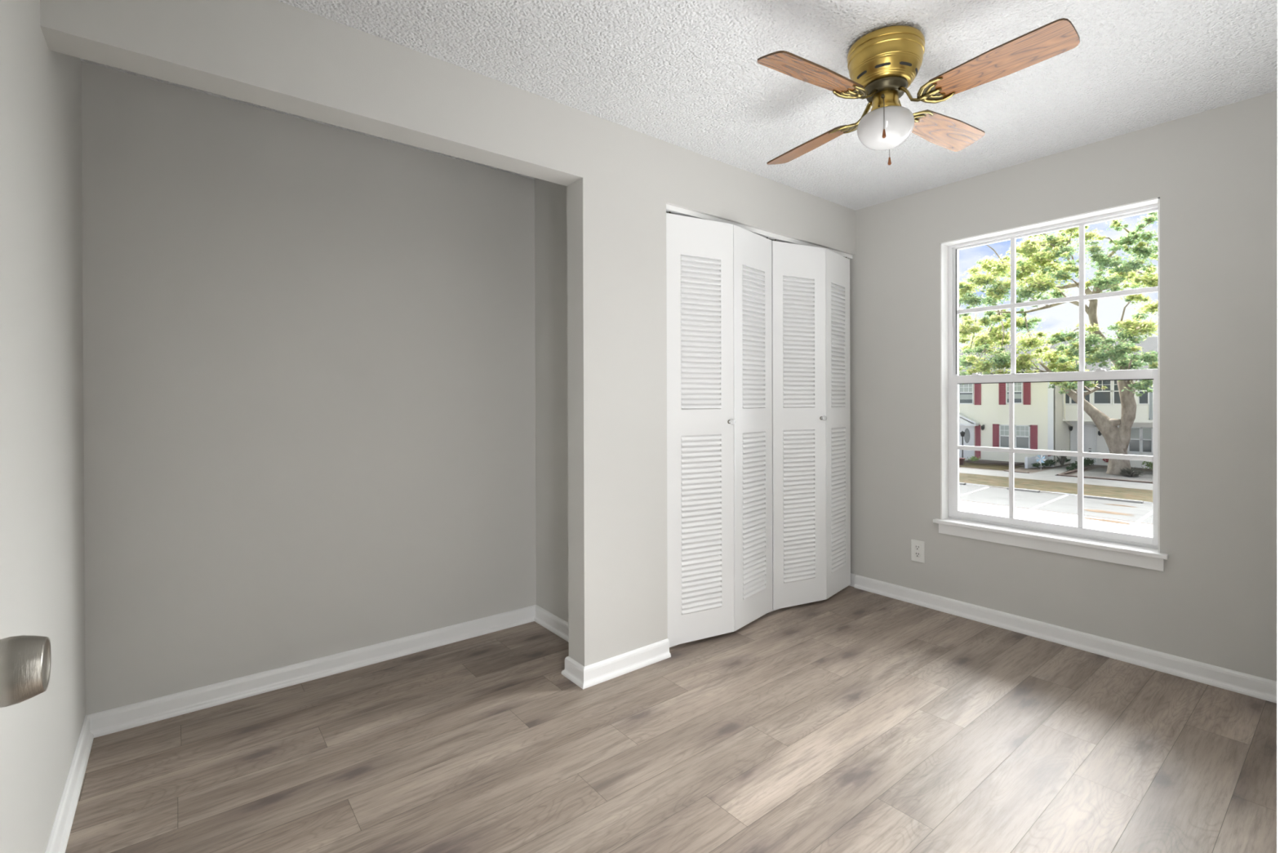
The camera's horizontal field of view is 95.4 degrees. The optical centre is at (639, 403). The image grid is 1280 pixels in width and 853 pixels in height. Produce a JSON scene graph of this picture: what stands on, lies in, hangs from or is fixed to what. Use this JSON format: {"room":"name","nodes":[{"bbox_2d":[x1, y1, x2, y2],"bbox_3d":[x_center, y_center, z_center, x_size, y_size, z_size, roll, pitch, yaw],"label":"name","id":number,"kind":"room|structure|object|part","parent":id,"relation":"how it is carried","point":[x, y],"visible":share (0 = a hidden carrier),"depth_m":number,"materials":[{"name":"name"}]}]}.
{"room":"empty bedroom","nodes":[
{"label":"empty bedroom","id":0,"kind":"room"},
{"bbox_2d":[0,0,85,852],"bbox_3d":[-0.690,-0.008,0.358,0.120,2.360,4.419,0,0,-38],"label":"wall","id":1,"kind":"structure","parent":0,"point":[42,580],"depth_m":1.38,"materials":[{"name":"grey paint"}]},
{"bbox_2d":[44,715,93,852],"bbox_3d":[-1.075,1.132,0.967,0.023,0.078,2.749,0,0,-38],"label":"baseboard","id":2,"kind":"structure","parent":1,"relation":"attached to","point":[58,840],"depth_m":1.68,"materials":[{"name":"white paint"}]},
{"bbox_2d":[80,61,758,715],"bbox_3d":[-0.517,-0.019,3.240,3.735,2.360,0.120,0,0,-38],"label":"wall","id":3,"kind":"structure","parent":0,"point":[309,347],"depth_m":2.41,"materials":[{"name":"grey paint"}]},
{"bbox_2d":[40,0,855,666],"bbox_3d":[-0.092,-0.018,2.584,3.585,2.360,0.125,0,0,-38],"label":"wall","id":4,"kind":"structure","parent":0,"point":[620,180],"depth_m":2.42,"materials":[{"name":"grey paint"}]},
{"bbox_2d":[85,604,671,737],"bbox_3d":[-0.899,1.127,2.349,2.017,0.078,0.804,0,0,-38],"label":"baseboard","id":5,"kind":"structure","parent":4,"relation":"attached to","point":[143,713],"depth_m":2.46,"materials":[{"name":"white paint"}]},
{"bbox_2d":[666,204,852,259],"bbox_3d":[0.712,-0.914,3.187,1.566,0.023,0.036,0,0,-38],"label":"door track","id":6,"kind":"object","parent":4,"relation":"attached to","point":[674,210],"visible":0.71,"depth_m":3.06,"materials":[{"name":"white metal"}]},
{"bbox_2d":[666,211,772,646],"bbox_3d":[0.448,0.118,2.925,0.766,2.041,0.126,0,0,-38],"label":"door","id":7,"kind":"structure","parent":6,"relation":"attached to","point":[719,290],"depth_m":2.85,"materials":[{"name":"white wood"}]},
{"bbox_3d":[0.289,0.126,2.819,0.387,2.028,0.024,0,0,-28],"label":"panel","id":8,"kind":"part","parent":7,"relation":"part of","materials":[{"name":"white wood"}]},
{"bbox_3d":[0.451,0.093,2.871,0.029,0.029,0.034,0,0,-28],"label":"pull knob","id":9,"kind":"part","parent":7,"relation":"part of","materials":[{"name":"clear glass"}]},
{"bbox_3d":[0.588,0.124,3.055,0.024,2.028,0.387,0,0,41],"label":"panel","id":10,"kind":"part","parent":7,"relation":"part of","materials":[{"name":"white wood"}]},
{"bbox_2d":[771,239,850,609],"bbox_3d":[1.043,0.115,3.389,0.728,2.041,0.136,0,0,-38],"label":"door","id":11,"kind":"structure","parent":6,"relation":"attached to","point":[811,285],"depth_m":3.31,"materials":[{"name":"white wood"}]},
{"bbox_3d":[0.896,0.122,3.290,0.379,2.028,0.024,0,0,-26],"label":"panel","id":12,"kind":"part","parent":11,"relation":"part of","materials":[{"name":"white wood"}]},
{"bbox_3d":[1.049,0.087,3.332,0.029,0.029,0.034,0,0,-26],"label":"pull knob","id":13,"kind":"part","parent":11,"relation":"part of","materials":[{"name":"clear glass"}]},
{"bbox_3d":[1.185,0.120,3.508,0.024,2.028,0.358,0,0,41],"label":"panel","id":14,"kind":"part","parent":11,"relation":"part of","materials":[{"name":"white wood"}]},
{"bbox_2d":[848,573,855,586],"bbox_3d":[1.218,1.115,3.816,0.012,0.078,0.425,0,0,-38],"label":"baseboard","id":15,"kind":"structure","parent":4,"relation":"attached to","point":[852,575],"depth_m":3.66,"materials":[{"name":"white paint"}]},
{"bbox_2d":[534,177,568,622],"bbox_3d":[-0.319,-0.018,2.902,0.100,2.360,0.656,0,0,-38],"label":"wall","id":16,"kind":"structure","parent":0,"point":[550,197],"depth_m":2.99,"materials":[{"name":"grey paint"}]},
{"bbox_2d":[65,586,1276,852],"bbox_3d":[0.370,1.171,1.189,4.847,0.012,4.399,0,0,-38],"label":"floor","id":17,"kind":"structure","parent":0,"point":[854,720],"depth_m":1.92,"materials":[{"name":"brown wood"}]},
{"bbox_2d":[80,0,1277,210],"bbox_3d":[0.368,-1.245,1.197,4.877,0.100,4.419,0,0,-38],"label":"ceiling","id":18,"kind":"structure","parent":0,"point":[687,74],"depth_m":2.06,"materials":[{"name":"white paint"}]},
{"bbox_2d":[757,17,1079,165],"bbox_3d":[0.824,-1.014,1.968,0.844,0.370,0.820,0,0,11],"label":"ceiling fan","id":19,"kind":"object","parent":18,"relation":"hanging from","point":[883,63],"visible":1,"depth_m":1.86,"materials":[{"name":"gold metal"}]},
{"bbox_3d":[0.652,-0.990,2.244,0.119,0.006,0.381,-17,8,-28],"label":"fan blade","id":20,"kind":"part","parent":19,"relation":"part of","materials":[{"name":"brown wood"}]},
{"bbox_3d":[0.529,-0.999,1.771,0.381,0.006,0.119,0,14,-31],"label":"fan blade","id":21,"kind":"part","parent":19,"relation":"part of","materials":[{"name":"brown wood"}]},
{"bbox_3d":[0.821,-0.913,1.948,0.179,0.116,0.179,0,0,-38],"label":"glass globe","id":22,"kind":"part","parent":19,"relation":"part of","materials":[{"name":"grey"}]},
{"bbox_3d":[1.109,-0.994,2.128,0.381,0.006,0.119,0,-14,-32],"label":"fan blade","id":23,"kind":"part","parent":19,"relation":"part of","materials":[{"name":"brown wood"}]},
{"bbox_3d":[1.024,-0.976,1.675,0.119,0.006,0.381,17,-10,-36],"label":"fan blade","id":24,"kind":"part","parent":19,"relation":"part of","materials":[{"name":"brown wood"}]},
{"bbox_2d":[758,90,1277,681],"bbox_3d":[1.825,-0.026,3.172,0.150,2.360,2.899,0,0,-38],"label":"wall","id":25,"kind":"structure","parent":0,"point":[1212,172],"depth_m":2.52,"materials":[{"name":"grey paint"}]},
{"bbox_2d":[911,539,924,563],"bbox_3d":[1.594,0.850,3.342,0.009,0.123,0.077,0,0,-38],"label":"wall outlet","id":26,"kind":"object","parent":25,"relation":"attached to","point":[917,547],"visible":1,"depth_m":3.34,"materials":[{"name":"white plastic"}]},
{"bbox_2d":[914,551,920,557],"bbox_3d":[1.592,0.869,3.341,0.003,0.033,0.033,0,0,-38],"label":"socket","id":27,"kind":"object","parent":26,"relation":"attached to","point":[917,554],"depth_m":3.34,"materials":[{"name":"white plastic"}]},
{"bbox_2d":[914,544,920,550],"bbox_3d":[1.592,0.829,3.341,0.003,0.033,0.033,0,0,-38],"label":"socket","id":28,"kind":"object","parent":26,"relation":"attached to","point":[917,547],"depth_m":3.34,"materials":[{"name":"white plastic"}]},
{"bbox_2d":[933,196,1168,571],"bbox_3d":[2.019,-0.084,2.928,0.210,1.614,0.985,0,0,-38],"label":"window","id":29,"kind":"structure","parent":25,"relation":"attached to","point":[1119,548],"depth_m":2.93,"materials":[{"name":"white wood"}]},
{"bbox_3d":[1.982,0.659,2.899,0.109,0.020,0.985,0,0,-38],"label":"sill","id":30,"kind":"part","parent":29,"relation":"part of","materials":[{"name":"white paint"}]},
{"bbox_3d":[2.035,0.240,2.935,0.022,0.785,0.889,0,0,-38],"label":"sash","id":31,"kind":"part","parent":29,"relation":"part of","materials":[{"name":"white metal"}]},
{"bbox_3d":[2.053,-0.503,2.945,0.022,0.743,0.889,0,0,-38],"label":"sash","id":32,"kind":"part","parent":29,"relation":"part of","materials":[{"name":"white wood"}]},
{"bbox_2d":[853,574,1276,703],"bbox_3d":[1.958,1.116,2.875,0.023,0.078,1.966,0,0,-38],"label":"baseboard","id":33,"kind":"structure","parent":25,"relation":"attached to","point":[1259,687],"depth_m":2.70,"materials":[{"name":"white paint"}]},
{"bbox_3d":[1.221,-0.016,0.931,3.585,2.360,0.120,0,0,-38],"label":"wall","id":34,"kind":"structure","parent":0,"visible":0},
{"bbox_2d":[0,635,51,707],"bbox_3d":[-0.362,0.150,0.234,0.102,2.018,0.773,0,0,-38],"label":"door knob","id":35,"kind":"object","parent":34,"relation":"in","point":[25,660],"depth_m":0.47,"materials":[{"name":"silver metal"}]},
{"bbox_2d":[1276,0,1279,852],"bbox_3d":[0.209,0.121,0.136,0.865,2.098,0.134,0,0,-38],"label":"door frame","id":36,"kind":"structure","parent":34,"relation":"attached to","point":[1278,1],"depth_m":0.42,"materials":[{"name":"white paint"}]},
{"label":"outside","id":37,"kind":"structure","parent":0,"visible":0},
{"bbox_2d":[959,472,1152,502],"bbox_3d":[16.237,3.554,26.940,3.639,0.080,46.000,0,0,-38],"label":"grass verge","id":38,"kind":"structure","parent":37,"point":[1141,495],"depth_m":24.65,"materials":[{"name":"beige plant"}]},
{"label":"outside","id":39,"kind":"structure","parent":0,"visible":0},
{"bbox_2d":[959,460,1152,475],"bbox_3d":[35.403,3.664,54.924,56.280,0.400,66.000,0,0,-38],"label":"ground","id":40,"kind":"structure","parent":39,"point":[1031,470],"depth_m":31.73,"materials":[{"name":"brown soil"}]},
{"bbox_2d":[960,431,965,457],"bbox_3d":[19.738,2.642,35.630,0.314,1.880,0.314,0,0,-16],"label":"lamp post","id":41,"kind":"object","parent":40,"relation":"on","point":[962,433],"visible":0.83,"depth_m":35.60,"materials":[{"name":"black metal"}]},
{"bbox_3d":[19.739,2.807,35.631,0.067,1.550,0.070,0,0,-38],"label":"post","id":42,"kind":"part","parent":41,"relation":"part of","materials":[{"name":"black metal"}]},
{"bbox_2d":[959,462,1023,470],"bbox_3d":[19.292,3.583,33.706,2.900,0.015,4.200,0,0,-38],"label":"lawn patch","id":43,"kind":"structure","parent":40,"relation":"on","point":[979,465],"depth_m":32.85,"materials":[{"name":"green plant"}]},
{"bbox_2d":[959,457,965,465],"bbox_3d":[18.597,3.386,33.856,0.560,0.380,0.560,0,0,-38],"label":"flower pot","id":44,"kind":"object","parent":43,"relation":"on","point":[962,460],"visible":0.6,"depth_m":33.65,"materials":[{"name":"red"}]},
{"bbox_2d":[968,456,979,462],"bbox_3d":[19.297,3.249,33.646,0.744,0.344,0.678,0,0,-38],"label":"shrub","id":45,"kind":"object","parent":43,"relation":"on","point":[974,459],"visible":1,"depth_m":33.56,"materials":[{"name":"green plant"}]},
{"bbox_2d":[966,459,1024,466],"bbox_3d":[21.020,3.522,34.504,1.200,0.120,2.700,0,0,-38],"label":"mulch bed","id":46,"kind":"object","parent":40,"relation":"on","point":[982,461],"visible":0.71,"depth_m":34.16,"materials":[{"name":"brown soil"}]},
{"bbox_2d":[1004,470,1029,473],"bbox_3d":[19.415,3.563,30.037,0.170,0.080,1.100,0,0,-38],"label":"brick edging","id":47,"kind":"object","parent":40,"relation":"on","point":[1004,470],"visible":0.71,"depth_m":29.91,"materials":[{"name":"brown brick"}]},
{"bbox_2d":[959,337,1077,466],"bbox_3d":[22.921,-0.192,39.600,9.250,7.500,11.205,0,0,-38],"label":"townhouse","id":48,"kind":"structure","parent":40,"relation":"on","point":[984,408],"depth_m":34.45,"materials":[{"name":"beige paint"}]},
{"bbox_3d":[20.323,-0.632,36.276,0.010,1.270,0.740,0,0,-38],"label":"pane","id":49,"kind":"part","parent":48,"relation":"part of","materials":[{"name":"grey glass"}]},
{"bbox_2d":[960,383,972,399],"bbox_3d":[20.316,-0.745,36.270,0.005,1.045,0.740,0,0,-38],"label":"blind","id":50,"kind":"object","parent":48,"relation":"hanging from","point":[966,390],"depth_m":36.27,"materials":[{"name":"grey"}]},
{"bbox_3d":[20.293,2.438,36.332,0.045,2.080,1.030,0,0,-38],"label":"porch door","id":51,"kind":"part","parent":48,"relation":"part of","materials":[{"name":"white"}]},
{"bbox_3d":[20.338,2.038,36.221,0.020,0.920,0.340,0,0,-38],"label":"oval glass","id":52,"kind":"part","parent":48,"relation":"part of","materials":[{"name":"grey glass"}]},
{"bbox_2d":[974,424,980,458],"bbox_3d":[20.743,2.368,35.757,0.045,2.060,0.310,0,0,-38],"label":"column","id":53,"kind":"structure","parent":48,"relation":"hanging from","point":[977,428],"depth_m":35.76,"materials":[{"name":"red"}]},
{"bbox_2d":[974,383,981,404],"bbox_3d":[20.734,-0.612,35.747,0.045,1.460,0.370,0,0,-38],"label":"shutter","id":54,"kind":"object","parent":48,"relation":"hanging from","point":[977,386],"depth_m":35.74,"materials":[{"name":"red"}]},
{"bbox_2d":[992,423,999,447],"bbox_3d":[21.367,1.949,34.969,0.045,1.380,0.340,0,0,-38],"label":"shutter","id":55,"kind":"object","parent":48,"relation":"hanging from","point":[995,426],"depth_m":34.96,"materials":[{"name":"red wood"}]},
{"bbox_2d":[998,382,1005,404],"bbox_3d":[21.576,-0.621,34.685,0.045,1.440,0.360,0,0,-38],"label":"shutter","id":56,"kind":"object","parent":48,"relation":"hanging from","point":[1002,386],"depth_m":34.69,"materials":[{"name":"red"}]},
{"bbox_3d":[21.746,1.974,34.504,0.010,1.260,0.690,0,0,-38],"label":"pane","id":57,"kind":"part","parent":48,"relation":"part of","materials":[{"name":"grey glass"}]},
{"bbox_2d":[1000,425,1008,435],"bbox_3d":[21.738,1.631,34.497,0.005,0.573,0.690,0,0,-38],"label":"blind","id":58,"kind":"object","parent":48,"relation":"hanging from","point":[1004,428],"depth_m":34.57,"materials":[{"name":"grey"}]},
{"bbox_3d":[21.980,-0.645,34.189,0.010,1.240,0.750,0,0,-38],"label":"pane","id":59,"kind":"part","parent":48,"relation":"part of","materials":[{"name":"grey"}]},
{"bbox_2d":[1007,382,1021,399],"bbox_3d":[21.973,-0.758,34.183,0.005,1.015,0.750,0,0,-38],"label":"blind","id":60,"kind":"object","parent":48,"relation":"hanging from","point":[1017,386],"depth_m":34.08,"materials":[{"name":"grey"}]},
{"bbox_3d":[22.252,1.975,33.865,0.010,1.260,0.640,0,0,-38],"label":"pane","id":61,"kind":"part","parent":48,"relation":"part of","materials":[{"name":"grey glass"}]},
{"bbox_2d":[1016,426,1028,435],"bbox_3d":[22.245,1.631,33.859,0.005,0.573,0.640,0,0,-38],"label":"blind","id":62,"kind":"object","parent":48,"relation":"hanging from","point":[1020,430],"depth_m":33.86,"materials":[{"name":"grey"}]},
{"bbox_2d":[1023,382,1031,404],"bbox_3d":[22.378,-0.620,33.675,0.045,1.440,0.360,0,0,-38],"label":"shutter","id":63,"kind":"object","parent":48,"relation":"hanging from","point":[1027,386],"depth_m":33.66,"materials":[{"name":"red"}]},
{"bbox_2d":[1030,425,1037,449],"bbox_3d":[22.601,1.960,33.414,0.045,1.400,0.350,0,0,-38],"label":"shutter","id":64,"kind":"object","parent":48,"relation":"hanging from","point":[1033,428],"depth_m":33.41,"materials":[{"name":"red wood"}]},
{"bbox_3d":[23.161,0.951,32.814,0.165,5.260,0.265,0,0,-38],"label":"corner trim","id":65,"kind":"part","parent":48,"relation":"part of","materials":[{"name":"white"}]},
{"bbox_2d":[1024,454,1048,468],"bbox_3d":[22.082,3.186,32.444,1.968,0.800,0.152,0,0,-27],"label":"fence","id":66,"kind":"object","parent":40,"relation":"on","point":[1028,461],"visible":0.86,"depth_m":32.21,"materials":[{"name":"white"}]},
{"bbox_3d":[21.267,3.280,32.037,0.120,0.620,0.130,0,0,-38],"label":"fence post","id":67,"kind":"part","parent":66,"relation":"part of","materials":[{"name":"white"}]},
{"bbox_2d":[1031,462,1042,467],"bbox_3d":[21.646,3.386,31.763,0.513,0.296,0.538,0,0,-19],"label":"shrub","id":68,"kind":"object","parent":40,"relation":"on","point":[1034,464],"visible":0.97,"depth_m":31.70,"materials":[{"name":"green plant"}]},
{"bbox_2d":[1035,454,1045,470],"bbox_3d":[21.455,3.157,31.171,0.080,0.870,0.540,0,0,-38],"label":"pinwheel","id":69,"kind":"object","parent":40,"relation":"on","point":[1040,461],"visible":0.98,"depth_m":31.18,"materials":[{"name":"white"}]},
{"bbox_2d":[1038,460,1050,467],"bbox_3d":[22.149,3.338,31.932,0.630,0.429,0.581,0,0,-38],"label":"shrub","id":70,"kind":"object","parent":40,"relation":"on","point":[1046,464],"visible":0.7,"depth_m":31.85,"materials":[{"name":"green plant"}]},
{"bbox_2d":[1046,458,1057,466],"bbox_3d":[22.707,3.289,32.253,0.611,0.436,0.621,0,0,7],"label":"shrub","id":71,"kind":"object","parent":40,"relation":"on","point":[1051,463],"visible":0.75,"depth_m":32.12,"materials":[{"name":"green plant"}]},
{"bbox_2d":[1033,464,1075,475],"bbox_3d":[23.043,3.564,31.418,7.670,0.045,1.050,0,0,-38],"label":"walkway","id":72,"kind":"structure","parent":40,"relation":"on","point":[1055,471],"depth_m":30.25,"materials":[{"name":"concrete"}]},
{"bbox_2d":[1056,449,1066,466],"bbox_3d":[23.385,3.040,32.192,0.822,1.085,0.495,0,0,-15],"label":"spiky plant","id":73,"kind":"object","parent":72,"relation":"on","point":[1063,458],"visible":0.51,"depth_m":32.12,"materials":[{"name":"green plant"}]},
{"bbox_2d":[1069,462,1077,468],"bbox_3d":[23.281,3.365,31.172,0.556,0.338,0.564,0,0,-38],"label":"shrub","id":74,"kind":"object","parent":72,"relation":"on","point":[1075,465],"visible":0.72,"depth_m":31.10,"materials":[{"name":"green plant"}]},
{"bbox_2d":[958,211,1158,475],"bbox_3d":[21.187,-3.095,30.421,6.295,13.682,11.156,0,0,-38],"label":"tree","id":75,"kind":"object","parent":40,"relation":"on","point":[1117,439],"visible":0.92,"depth_m":29.31,"materials":[{"name":"green plant"}]},
{"bbox_2d":[1066,466,1074,470],"bbox_3d":[22.724,3.444,30.750,0.409,0.280,0.420,0,0,-38],"label":"shrub","id":76,"kind":"object","parent":40,"relation":"on","point":[1067,468],"visible":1,"depth_m":30.66,"materials":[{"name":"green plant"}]},
{"bbox_2d":[1057,467,1087,475],"bbox_3d":[22.386,3.548,30.098,4.540,0.090,0.100,0,0,-38],"label":"brick edging","id":77,"kind":"object","parent":40,"relation":"on","point":[1084,468],"visible":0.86,"depth_m":29.85,"materials":[{"name":"brown brick"}]},
{"bbox_2d":[1083,458,1093,466],"bbox_3d":[24.781,3.306,32.361,0.703,0.445,0.773,0,0,-38],"label":"shrub","id":78,"kind":"object","parent":40,"relation":"on","point":[1088,463],"visible":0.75,"depth_m":32.21,"materials":[{"name":"green plant"}]},
{"bbox_2d":[1057,474,1152,483],"bbox_3d":[21.983,3.556,26.777,0.200,0.100,4.600,0,0,-38],"label":"brick edging","id":79,"kind":"object","parent":40,"relation":"on","point":[1134,481],"visible":0.57,"depth_m":26.97,"materials":[{"name":"brown brick"}]},
{"bbox_2d":[1062,336,1158,468],"bbox_3d":[30.238,-0.115,32.274,8.500,7.350,9.350,0,0,-38],"label":"townhouse","id":80,"kind":"structure","parent":40,"relation":"on","point":[1108,401],"depth_m":32.25,"materials":[{"name":"white plastic"}]},
{"bbox_3d":[24.501,-0.651,33.426,0.010,1.340,0.260,0,0,-38],"label":"pane","id":81,"kind":"part","parent":80,"relation":"part of","materials":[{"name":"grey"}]},
{"bbox_3d":[24.902,-0.650,32.921,0.010,1.340,0.850,0,0,-38],"label":"pane","id":82,"kind":"part","parent":80,"relation":"part of","materials":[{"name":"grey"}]},
{"bbox_3d":[26.069,2.438,33.870,0.070,2.100,0.570,0,0,-38],"label":"door","id":83,"kind":"part","parent":80,"relation":"part of","materials":[{"name":"white"}]},
{"bbox_3d":[26.051,2.418,33.868,0.100,2.300,0.790,0,0,-38],"label":"door frame","id":84,"kind":"part","parent":80,"relation":"part of","materials":[{"name":"white"}]},
{"bbox_3d":[25.520,-0.649,32.141,0.010,1.340,0.720,0,0,-38],"label":"pane","id":85,"kind":"part","parent":80,"relation":"part of","materials":[{"name":"grey glass"}]},
{"bbox_3d":[26.083,-0.649,31.433,0.010,1.340,0.770,0,0,-38],"label":"pane","id":86,"kind":"part","parent":80,"relation":"part of","materials":[{"name":"grey glass"}]},
{"bbox_3d":[27.375,2.030,32.238,0.010,1.290,0.440,0,0,-38],"label":"pane","id":87,"kind":"part","parent":80,"relation":"part of","materials":[{"name":"grey glass"}]},
{"bbox_2d":[1130,427,1139,439],"bbox_3d":[27.368,1.678,32.231,0.005,0.587,0.440,0,0,-38],"label":"blind","id":88,"kind":"object","parent":80,"relation":"hanging from","point":[1135,433],"depth_m":32.21,"materials":[{"name":"grey"}]},
{"bbox_3d":[26.612,-0.648,30.767,0.010,1.340,0.350,0,0,-38],"label":"pane","id":89,"kind":"part","parent":80,"relation":"part of","materials":[{"name":"grey glass"}]},
{"bbox_3d":[27.708,2.030,31.819,0.010,1.290,0.370,0,0,-38],"label":"pane","id":90,"kind":"part","parent":80,"relation":"part of","materials":[{"name":"grey glass"}]},
{"bbox_2d":[1142,428,1151,439],"bbox_3d":[27.700,1.679,31.812,0.005,0.587,0.370,0,0,-38],"label":"blind","id":91,"kind":"object","parent":80,"relation":"hanging from","point":[1146,432],"depth_m":31.81,"materials":[{"name":"grey"}]},
{"bbox_2d":[1148,385,1152,419],"bbox_3d":[26.806,-0.248,30.513,0.045,2.250,0.220,0,0,-38],"label":"shutter","id":92,"kind":"object","parent":80,"relation":"hanging from","point":[1150,394],"depth_m":30.54,"materials":[{"name":"grey"}]},
{"bbox_2d":[1071,467,1152,481],"bbox_3d":[24.007,3.578,29.054,5.300,0.020,3.050,0,0,-38],"label":"gravel bed","id":93,"kind":"object","parent":40,"relation":"on","point":[1146,476],"visible":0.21,"depth_m":28.69,"materials":[{"name":"grey gravel"}]},
{"bbox_2d":[1119,466,1142,476],"bbox_3d":[23.919,3.333,28.355,0.970,0.524,1.180,0,0,30],"label":"spiky plant","id":94,"kind":"object","parent":93,"relation":"on","point":[1134,472],"visible":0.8,"depth_m":28.23,"materials":[{"name":"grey plant"}]},
{"bbox_2d":[1141,461,1152,469],"bbox_3d":[26.694,3.227,30.020,0.908,0.644,1.304,0,0,-19],"label":"shrub","id":95,"kind":"object","parent":93,"relation":"on","point":[1149,464],"visible":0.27,"depth_m":30.26,"materials":[{"name":"green plant"}]},
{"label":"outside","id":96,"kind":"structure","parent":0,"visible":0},
{"bbox_2d":[959,484,1152,524],"bbox_3d":[13.085,3.843,24.438,4.650,0.400,46.000,0,0,-38],"label":"parking lot","id":97,"kind":"structure","parent":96,"point":[994,495],"depth_m":21.34,"materials":[{"name":"grey asphalt"},{"name":"white paint"}]},
{"bbox_2d":[959,486,989,497],"bbox_3d":[13.491,3.641,23.725,4.422,0.004,0.110,0,0,-43],"label":"parking line","id":98,"kind":"object","parent":97,"relation":"on","point":[987,486],"visible":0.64,"depth_m":23.87,"materials":[{"name":"white paint"}]},
{"bbox_2d":[1006,487,1039,493],"bbox_3d":[15.883,3.600,24.137,0.252,0.070,1.150,0,0,-38],"label":"wheel stop","id":99,"kind":"object","parent":97,"relation":"on","point":[1007,488],"visible":0.96,"depth_m":24.01,"materials":[{"name":"grey concrete"}]},
{"bbox_2d":[1029,494,1068,509],"bbox_3d":[15.174,3.643,21.524,4.509,0.004,0.110,0,0,-41],"label":"parking line","id":100,"kind":"object","parent":97,"relation":"on","point":[1064,495],"visible":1,"depth_m":21.34,"materials":[{"name":"white paint"}]},
{"bbox_2d":[1083,509,1133,515],"bbox_3d":[15.594,3.635,19.477,0.619,0.026,1.561,0,0,-38],"label":"leaf litter","id":101,"kind":"object","parent":97,"relation":"on","point":[1091,510],"visible":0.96,"depth_m":19.38,"materials":[{"name":"orange plant"}]},
{"bbox_2d":[1083,494,1143,503],"bbox_3d":[17.671,3.602,21.885,0.252,0.070,1.900,0,0,-38],"label":"wheel stop","id":102,"kind":"object","parent":97,"relation":"on","point":[1084,495],"visible":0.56,"depth_m":21.74,"materials":[{"name":"grey concrete"}]},
{"bbox_2d":[1105,503,1137,507],"bbox_3d":[17.037,3.626,20.693,0.236,0.026,1.048,0,0,-38],"label":"leaf litter","id":103,"kind":"object","parent":97,"relation":"on","point":[1105,504],"visible":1,"depth_m":20.63,"materials":[{"name":"brown plant"}]},
{"bbox_2d":[1136,511,1152,522],"bbox_3d":[16.979,3.645,19.331,4.407,0.004,0.110,0,0,-41],"label":"parking line","id":104,"kind":"object","parent":97,"relation":"on","point":[1148,514],"visible":0.57,"depth_m":18.62,"materials":[{"name":"white paint"}]},
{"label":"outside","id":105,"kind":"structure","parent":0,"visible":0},
{"bbox_2d":[959,467,1152,489],"bbox_3d":[18.622,3.759,28.834,2.450,0.400,46.000,0,0,-38],"label":"sidewalk","id":106,"kind":"structure","parent":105,"point":[964,470],"depth_m":27.38,"materials":[{"name":"concrete"}]},
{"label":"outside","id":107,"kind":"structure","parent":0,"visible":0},
{"bbox_2d":[959,500,1152,537],"bbox_3d":[3.582,3.900,16.892,19.380,0.400,46.000,0,0,-38],"label":"street","id":108,"kind":"structure","parent":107,"point":[1135,528],"depth_m":18.56,"materials":[{"name":"grey asphalt"}]},
{"bbox_2d":[1084,517,1130,524],"bbox_3d":[14.517,3.643,18.109,0.472,0.026,1.285,0,0,-38],"label":"leaf litter","id":109,"kind":"object","parent":108,"relation":"on","point":[1103,520],"visible":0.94,"depth_m":18.00,"materials":[{"name":"orange plant"}]}
]}

